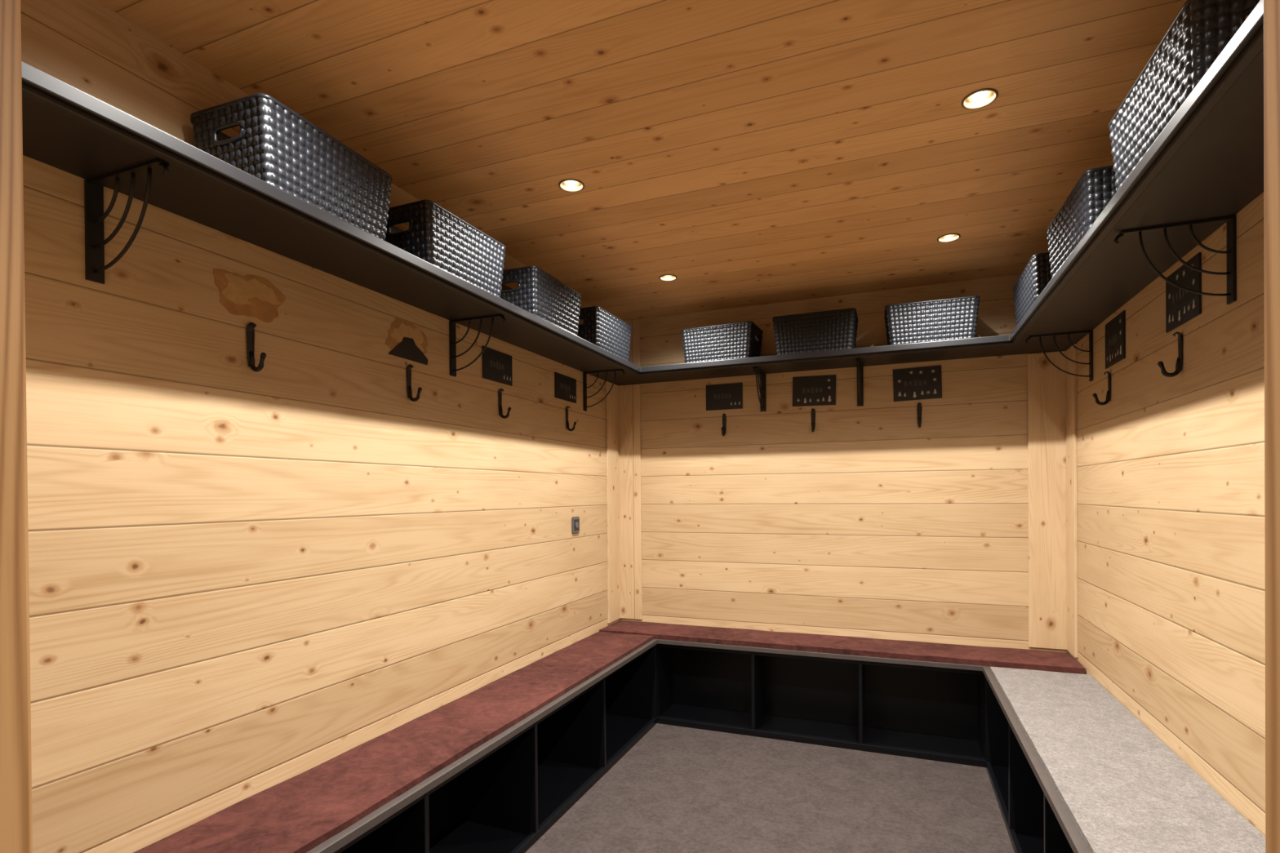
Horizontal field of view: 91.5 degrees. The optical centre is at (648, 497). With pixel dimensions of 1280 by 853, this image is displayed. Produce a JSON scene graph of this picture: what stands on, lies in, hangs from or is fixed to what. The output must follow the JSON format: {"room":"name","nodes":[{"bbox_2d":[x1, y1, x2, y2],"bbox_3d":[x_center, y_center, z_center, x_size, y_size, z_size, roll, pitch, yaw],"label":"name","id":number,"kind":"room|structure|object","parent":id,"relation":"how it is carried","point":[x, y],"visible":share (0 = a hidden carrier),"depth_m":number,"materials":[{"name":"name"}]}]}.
{"room":"changing room","nodes":[
{"label":"changing room","id":0,"kind":"room"},
{"bbox_2d":[20,0,619,852],"bbox_3d":[-1.162,0.109,1.578,0.100,2.383,5.092,0,0,21],"label":"wall","id":1,"kind":"structure","parent":0,"point":[242,580],"depth_m":1.64,"materials":[{"name":"brown wood"}]},
{"bbox_2d":[84,158,168,284],"bbox_3d":[-1.085,-0.574,1.304,0.250,0.213,0.032,0,0,21],"label":"shelf bracket","id":2,"kind":"object","parent":1,"relation":"attached to","point":[94,215],"visible":1,"depth_m":1.33,"materials":[{"name":"black metal"}]},
{"bbox_2d":[213,268,285,322],"bbox_3d":[-1.070,-0.542,1.681,0.002,0.125,0.204,0,0,21],"label":"plaque","id":3,"kind":"object","parent":1,"relation":"attached to","point":[255,296],"visible":1,"depth_m":1.67,"materials":[{"name":"brown wood"}]},
{"bbox_2d":[246,322,266,372],"bbox_3d":[-1.045,-0.403,1.666,0.060,0.133,0.024,0,0,21],"label":"coat hook","id":4,"kind":"object","parent":1,"relation":"attached to","point":[250,328],"visible":1,"depth_m":1.67,"materials":[{"name":"black metal"}]},
{"bbox_2d":[385,317,428,364],"bbox_3d":[-0.857,-0.562,2.224,0.005,0.141,0.213,0,0,21],"label":"plaque","id":5,"kind":"object","parent":1,"relation":"attached to","point":[405,340],"visible":1,"depth_m":2.22,"materials":[{"name":"brown wood"}]},
{"bbox_2d":[406,364,422,401],"bbox_3d":[-0.830,-0.408,2.216,0.060,0.133,0.024,0,0,21],"label":"coat hook","id":6,"kind":"object","parent":1,"relation":"attached to","point":[410,366],"visible":1,"depth_m":2.22,"materials":[{"name":"black metal"}]},
{"bbox_2d":[448,314,506,377],"bbox_3d":[-0.655,-0.585,2.403,0.250,0.213,0.032,0,0,21],"label":"shelf bracket","id":7,"kind":"object","parent":1,"relation":"attached to","point":[452,331],"visible":1,"depth_m":2.43,"materials":[{"name":"black metal"}]},
{"bbox_2d":[482,346,512,386],"bbox_3d":[-0.659,-0.573,2.727,0.006,0.135,0.215,0,0,21],"label":"name plaque","id":8,"kind":"object","parent":1,"relation":"attached to","point":[496,365],"visible":1,"depth_m":2.72,"materials":[{"name":"black stone"}]},
{"bbox_2d":[498,388,511,418],"bbox_3d":[-0.628,-0.413,2.733,0.060,0.133,0.024,0,0,21],"label":"coat hook","id":9,"kind":"object","parent":1,"relation":"attached to","point":[500,411],"visible":1,"depth_m":2.73,"materials":[{"name":"black metal"}]},
{"bbox_2d":[554,372,576,403],"bbox_3d":[-0.437,-0.578,3.295,0.006,0.130,0.225,0,0,21],"label":"name plaque","id":10,"kind":"object","parent":1,"relation":"attached to","point":[565,386],"visible":1,"depth_m":3.28,"materials":[{"name":"black stone"}]},
{"bbox_2d":[565,406,576,431],"bbox_3d":[-0.408,-0.418,3.296,0.060,0.133,0.024,0,0,21],"label":"coat hook","id":11,"kind":"object","parent":1,"relation":"attached to","point":[566,408],"visible":1,"depth_m":3.30,"materials":[{"name":"black metal"}]},
{"bbox_2d":[572,516,579,533],"bbox_3d":[-0.394,0.148,3.387,0.012,0.090,0.080,0,0,21],"label":"electrical socket","id":12,"kind":"object","parent":1,"relation":"attached to","point":[575,520],"visible":1,"depth_m":3.38,"materials":[{"name":"grey plastic"}]},
{"bbox_2d":[582,368,625,411],"bbox_3d":[-0.244,-0.594,3.456,0.250,0.213,0.032,0,0,21],"label":"shelf bracket","id":13,"kind":"object","parent":1,"relation":"attached to","point":[584,374],"visible":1,"depth_m":3.48,"materials":[{"name":"black metal"}]},
{"bbox_2d":[605,381,620,623],"bbox_3d":[-0.218,0.028,3.839,0.012,1.461,0.168,0,0,21],"label":"trim","id":14,"kind":"structure","parent":1,"relation":"attached to","point":[612,398],"depth_m":3.82,"materials":[{"name":"brown wood"}]},
{"bbox_2d":[21,0,1263,385],"bbox_3d":[0.337,-0.707,1.979,2.406,0.042,3.239,0,0,21],"label":"storage shelf","id":15,"kind":"object","parent":1,"relation":"attached to","point":[1206,162],"visible":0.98,"depth_m":1.54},
{"bbox_2d":[190,93,392,240],"bbox_3d":[-0.923,-0.822,1.658,0.256,0.211,0.420,0,0,20],"label":"storage basket","id":16,"kind":"object","parent":15,"relation":"on","point":[275,144],"visible":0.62,"depth_m":1.51,"materials":[{"name":"black plastic"}]},
{"bbox_2d":[384,200,506,297],"bbox_3d":[-0.720,-0.826,2.179,0.256,0.211,0.420,0,0,22],"label":"storage basket","id":17,"kind":"object","parent":15,"relation":"on","point":[435,235],"visible":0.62,"depth_m":2.04,"materials":[{"name":"black plastic"}]},
{"bbox_2d":[500,265,581,335],"bbox_3d":[-0.498,-0.832,2.748,0.256,0.211,0.420,0,0,21],"label":"storage basket","id":18,"kind":"object","parent":15,"relation":"on","point":[538,292],"visible":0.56,"depth_m":2.59,"materials":[{"name":"black plastic"}]},
{"bbox_2d":[577,306,631,360],"bbox_3d":[-0.283,-0.837,3.297,0.256,0.211,0.420,0,0,23],"label":"storage basket","id":19,"kind":"object","parent":15,"relation":"on","point":[600,327],"visible":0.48,"depth_m":3.15,"materials":[{"name":"black plastic"}]},
{"bbox_2d":[680,320,763,363],"bbox_3d":[0.414,-0.839,3.503,0.412,0.200,0.256,0,0,25],"label":"storage basket","id":20,"kind":"object","parent":15,"relation":"on","point":[741,340],"visible":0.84,"depth_m":3.39,"materials":[{"name":"black plastic"}]},
{"bbox_2d":[772,307,857,355],"bbox_3d":[0.889,-0.847,3.317,0.420,0.211,0.256,0,0,21],"label":"storage basket","id":21,"kind":"object","parent":15,"relation":"on","point":[830,330],"visible":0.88,"depth_m":3.20,"materials":[{"name":"black plastic"}]},
{"bbox_2d":[884,295,979,345],"bbox_3d":[1.404,-0.848,3.116,0.420,0.207,0.256,0,0,20],"label":"storage basket","id":22,"kind":"object","parent":15,"relation":"on","point":[950,318],"visible":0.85,"depth_m":3.00,"materials":[{"name":"black plastic"}]},
{"bbox_2d":[1013,252,1052,324],"bbox_3d":[1.713,-0.852,2.619,0.256,0.217,0.462,0,0,21],"label":"storage basket","id":23,"kind":"object","parent":15,"relation":"on","point":[1036,275],"visible":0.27,"depth_m":2.52,"materials":[{"name":"black plastic"}]},
{"bbox_2d":[1046,164,1117,278],"bbox_3d":[1.464,-0.847,1.981,0.256,0.217,0.462,0,0,20],"label":"storage basket","id":24,"kind":"object","parent":15,"relation":"on","point":[1095,188],"visible":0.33,"depth_m":1.88,"materials":[{"name":"black plastic"}]},
{"bbox_2d":[1108,0,1259,191],"bbox_3d":[1.214,-0.841,1.343,0.256,0.217,0.462,0,0,20],"label":"storage basket","id":25,"kind":"object","parent":15,"relation":"on","point":[1201,30],"visible":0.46,"depth_m":1.26,"materials":[{"name":"black plastic"}]},
{"bbox_2d":[96,0,1248,320],"bbox_3d":[-0.004,-1.140,1.114,2.608,0.100,5.292,0,0,21],"label":"ceiling","id":26,"kind":"structure","parent":0,"point":[746,153],"depth_m":1.79,"materials":[{"name":"brown wood"}]},
{"bbox_2d":[558,178,584,191],"bbox_3d":[-0.270,-1.126,2.183,0.089,0.072,0.089,0,0,21],"label":"recessed light","id":27,"kind":"object","parent":26,"relation":"in","point":[567,184],"visible":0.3,"depth_m":2.21,"materials":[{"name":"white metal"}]},
{"bbox_2d":[659,274,676,281],"bbox_3d":[0.098,-1.134,3.124,0.089,0.072,0.089,0,0,21],"label":"recessed light","id":28,"kind":"object","parent":26,"relation":"in","point":[667,277],"visible":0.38,"depth_m":3.15,"materials":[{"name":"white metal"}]},
{"bbox_2d":[937,233,960,242],"bbox_3d":[1.280,-1.141,2.662,0.089,0.072,0.089,0,0,21],"label":"recessed light","id":29,"kind":"object","parent":26,"relation":"in","point":[948,237],"visible":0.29,"depth_m":2.69,"materials":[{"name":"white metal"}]},
{"bbox_2d":[961,88,998,109],"bbox_3d":[0.913,-1.133,1.721,0.089,0.072,0.089,0,0,21],"label":"recessed light","id":30,"kind":"object","parent":26,"relation":"in","point":[981,98],"visible":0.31,"depth_m":1.75,"materials":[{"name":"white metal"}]},
{"bbox_2d":[524,723,1014,852],"bbox_3d":[0.017,1.343,1.129,2.608,0.100,5.292,0,0,21],"label":"floor","id":31,"kind":"structure","parent":0,"point":[677,789],"depth_m":2.62,"materials":[{"name":"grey carpet"}]},
{"bbox_2d":[306,639,1090,852],"bbox_3d":[0.351,1.045,1.989,2.406,0.479,3.239,0,0,21],"label":"storage bench","id":32,"kind":"object","parent":31,"relation":"on","point":[504,794],"visible":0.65,"depth_m":3.01,"materials":[{"name":"black wood"}]},
{"bbox_2d":[133,631,653,852],"bbox_3d":[-0.664,0.801,2.222,0.344,0.021,2.919,0,0,21],"label":"bench cushion","id":33,"kind":"object","parent":32,"relation":"on","point":[297,814],"visible":1,"depth_m":1.85,"materials":[{"name":"red fabric"}]},
{"bbox_2d":[599,620,1085,674],"bbox_3d":[0.883,0.777,3.354,2.402,0.030,0.301,0,0,21],"label":"bench cushion","id":34,"kind":"object","parent":32,"relation":"on","point":[1012,658],"visible":0.98,"depth_m":3.22,"materials":[{"name":"red fabric"}]},
{"bbox_2d":[990,666,1265,852],"bbox_3d":[1.223,0.792,1.454,0.386,0.018,2.865,0,0,21],"label":"bench cushion","id":35,"kind":"object","parent":32,"relation":"on","point":[1122,788],"visible":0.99,"depth_m":1.75,"materials":[{"name":"grey fabric"}]},
{"bbox_2d":[619,274,1068,652],"bbox_3d":[0.951,0.079,3.539,2.608,2.383,0.100,0,0,21],"label":"wall","id":36,"kind":"structure","parent":0,"point":[871,522],"depth_m":3.43,"materials":[{"name":"brown wood"}]},
{"bbox_2d":[618,383,642,619],"bbox_3d":[-0.119,0.027,3.897,0.155,1.461,0.012,0,0,21],"label":"trim","id":37,"kind":"structure","parent":36,"relation":"attached to","point":[629,395],"depth_m":3.89,"materials":[{"name":"brown wood"}]},
{"bbox_2d":[623,319,639,366],"bbox_3d":[-0.127,-0.921,3.891,0.155,0.368,0.012,0,0,21],"label":"trim","id":38,"kind":"structure","parent":36,"relation":"attached to","point":[634,350],"depth_m":3.87,"materials":[{"name":"brown wood"}]},
{"bbox_2d":[720,413,726,435],"bbox_3d":[0.437,-0.427,3.651,0.024,0.133,0.060,0,0,21],"label":"coat hook","id":39,"kind":"object","parent":36,"relation":"attached to","point":[724,419],"visible":1,"depth_m":3.67,"materials":[{"name":"black metal"}]},
{"bbox_2d":[706,382,742,410],"bbox_3d":[0.445,-0.594,3.673,0.220,0.150,0.006,0,0,21],"label":"name plaque","id":40,"kind":"object","parent":36,"relation":"attached to","point":[725,396],"visible":1,"depth_m":3.67,"materials":[{"name":"black stone"}]},
{"bbox_2d":[752,366,765,411],"bbox_3d":[0.614,-0.602,3.477,0.032,0.213,0.250,0,0,21],"label":"shelf bracket","id":41,"kind":"object","parent":36,"relation":"attached to","point":[762,385],"visible":1,"depth_m":3.58,"materials":[{"name":"black metal"}]},
{"bbox_2d":[811,408,815,432],"bbox_3d":[0.912,-0.430,3.465,0.024,0.133,0.060,0,0,21],"label":"coat hook","id":42,"kind":"object","parent":36,"relation":"attached to","point":[813,411],"visible":1,"depth_m":3.48,"materials":[{"name":"black metal"}]},
{"bbox_2d":[792,374,835,406],"bbox_3d":[0.924,-0.597,3.486,0.235,0.165,0.006,1,1,21],"label":"name plaque","id":43,"kind":"object","parent":36,"relation":"attached to","point":[818,390],"visible":1,"depth_m":3.48,"materials":[{"name":"black stone"}]},
{"bbox_2d":[855,358,863,406],"bbox_3d":[1.108,-0.604,3.284,0.032,0.213,0.250,0,0,21],"label":"shelf bracket","id":44,"kind":"object","parent":36,"relation":"attached to","point":[860,369],"visible":1,"depth_m":3.39,"materials":[{"name":"black metal"}]},
{"bbox_2d":[893,365,942,401],"bbox_3d":[1.418,-0.602,3.293,0.235,0.170,0.006,-2,0,21],"label":"name plaque","id":45,"kind":"object","parent":36,"relation":"attached to","point":[925,382],"visible":1,"depth_m":3.29,"materials":[{"name":"black stone"}]},
{"bbox_2d":[916,402,921,427],"bbox_3d":[1.419,-0.433,3.267,0.024,0.133,0.060,0,0,21],"label":"coat hook","id":46,"kind":"object","parent":36,"relation":"attached to","point":[919,405],"visible":1,"depth_m":3.29,"materials":[{"name":"black metal"}]},
{"bbox_2d":[1026,351,1066,649],"bbox_3d":[1.972,0.015,3.080,0.171,1.461,0.012,0,0,21],"label":"trim","id":47,"kind":"structure","parent":36,"relation":"attached to","point":[1046,428],"depth_m":3.08,"materials":[{"name":"brown wood"}]},
{"bbox_2d":[1068,191,1265,836],"bbox_3d":[1.174,0.095,0.665,0.100,2.383,5.092,0,0,21],"label":"wall","id":48,"kind":"structure","parent":0,"point":[1171,575],"depth_m":1.82,"materials":[{"name":"brown wood"}]},
{"bbox_2d":[1025,330,1093,382],"bbox_3d":[1.786,-0.607,2.722,0.250,0.213,0.032,0,0,21],"label":"shelf bracket","id":49,"kind":"object","parent":48,"relation":"attached to","point":[1091,332],"visible":1,"depth_m":2.69,"materials":[{"name":"black metal"}]},
{"bbox_2d":[1065,343,1078,657],"bbox_3d":[2.016,0.015,2.974,0.012,1.461,0.153,0,0,21],"label":"trim","id":50,"kind":"structure","parent":48,"relation":"attached to","point":[1071,353],"depth_m":2.95,"materials":[{"name":"brown wood"}]},
{"bbox_2d":[1093,371,1111,405],"bbox_3d":[1.789,-0.431,2.464,0.060,0.133,0.024,0,0,21],"label":"coat hook","id":51,"kind":"object","parent":48,"relation":"attached to","point":[1108,394],"visible":1,"depth_m":2.46,"materials":[{"name":"black metal"}]},
{"bbox_2d":[1105,310,1125,368],"bbox_3d":[1.788,-0.601,2.393,0.006,0.175,0.215,0,0,21],"label":"name plaque","id":52,"kind":"object","parent":48,"relation":"attached to","point":[1115,340],"visible":1,"depth_m":2.38,"materials":[{"name":"black metal"}]},
{"bbox_2d":[1157,331,1182,377],"bbox_3d":[1.553,-0.426,1.859,0.060,0.133,0.024,0,0,21],"label":"coat hook","id":53,"kind":"object","parent":48,"relation":"attached to","point":[1179,362],"visible":1,"depth_m":1.85,"materials":[{"name":"black metal"}]},
{"bbox_2d":[1113,214,1236,304],"bbox_3d":[1.353,-0.596,1.613,0.250,0.213,0.032,0,0,21],"label":"shelf bracket","id":54,"kind":"object","parent":48,"relation":"attached to","point":[1231,273],"visible":1,"depth_m":1.58,"materials":[{"name":"black metal"}]},
{"bbox_2d":[1165,252,1201,333],"bbox_3d":[1.569,-0.596,1.835,0.006,0.170,0.225,0,0,21],"label":"name plaque","id":55,"kind":"object","parent":48,"relation":"attached to","point":[1182,306],"visible":0.94,"depth_m":1.82,"materials":[{"name":"black metal"}]},
{"bbox_3d":[-0.272,0.108,0.410,2.408,2.383,0.105,0,0,21],"label":"wall","id":56,"kind":"structure","parent":0,"visible":0},
{"bbox_2d":[0,0,1279,852],"bbox_3d":[-0.194,0.239,0.381,1.079,2.120,0.135,0,0,21],"label":"door frame","id":57,"kind":"structure","parent":56,"relation":"attached to","point":[15,758],"depth_m":0.60,"materials":[{"name":"brown wood"}]}
]}

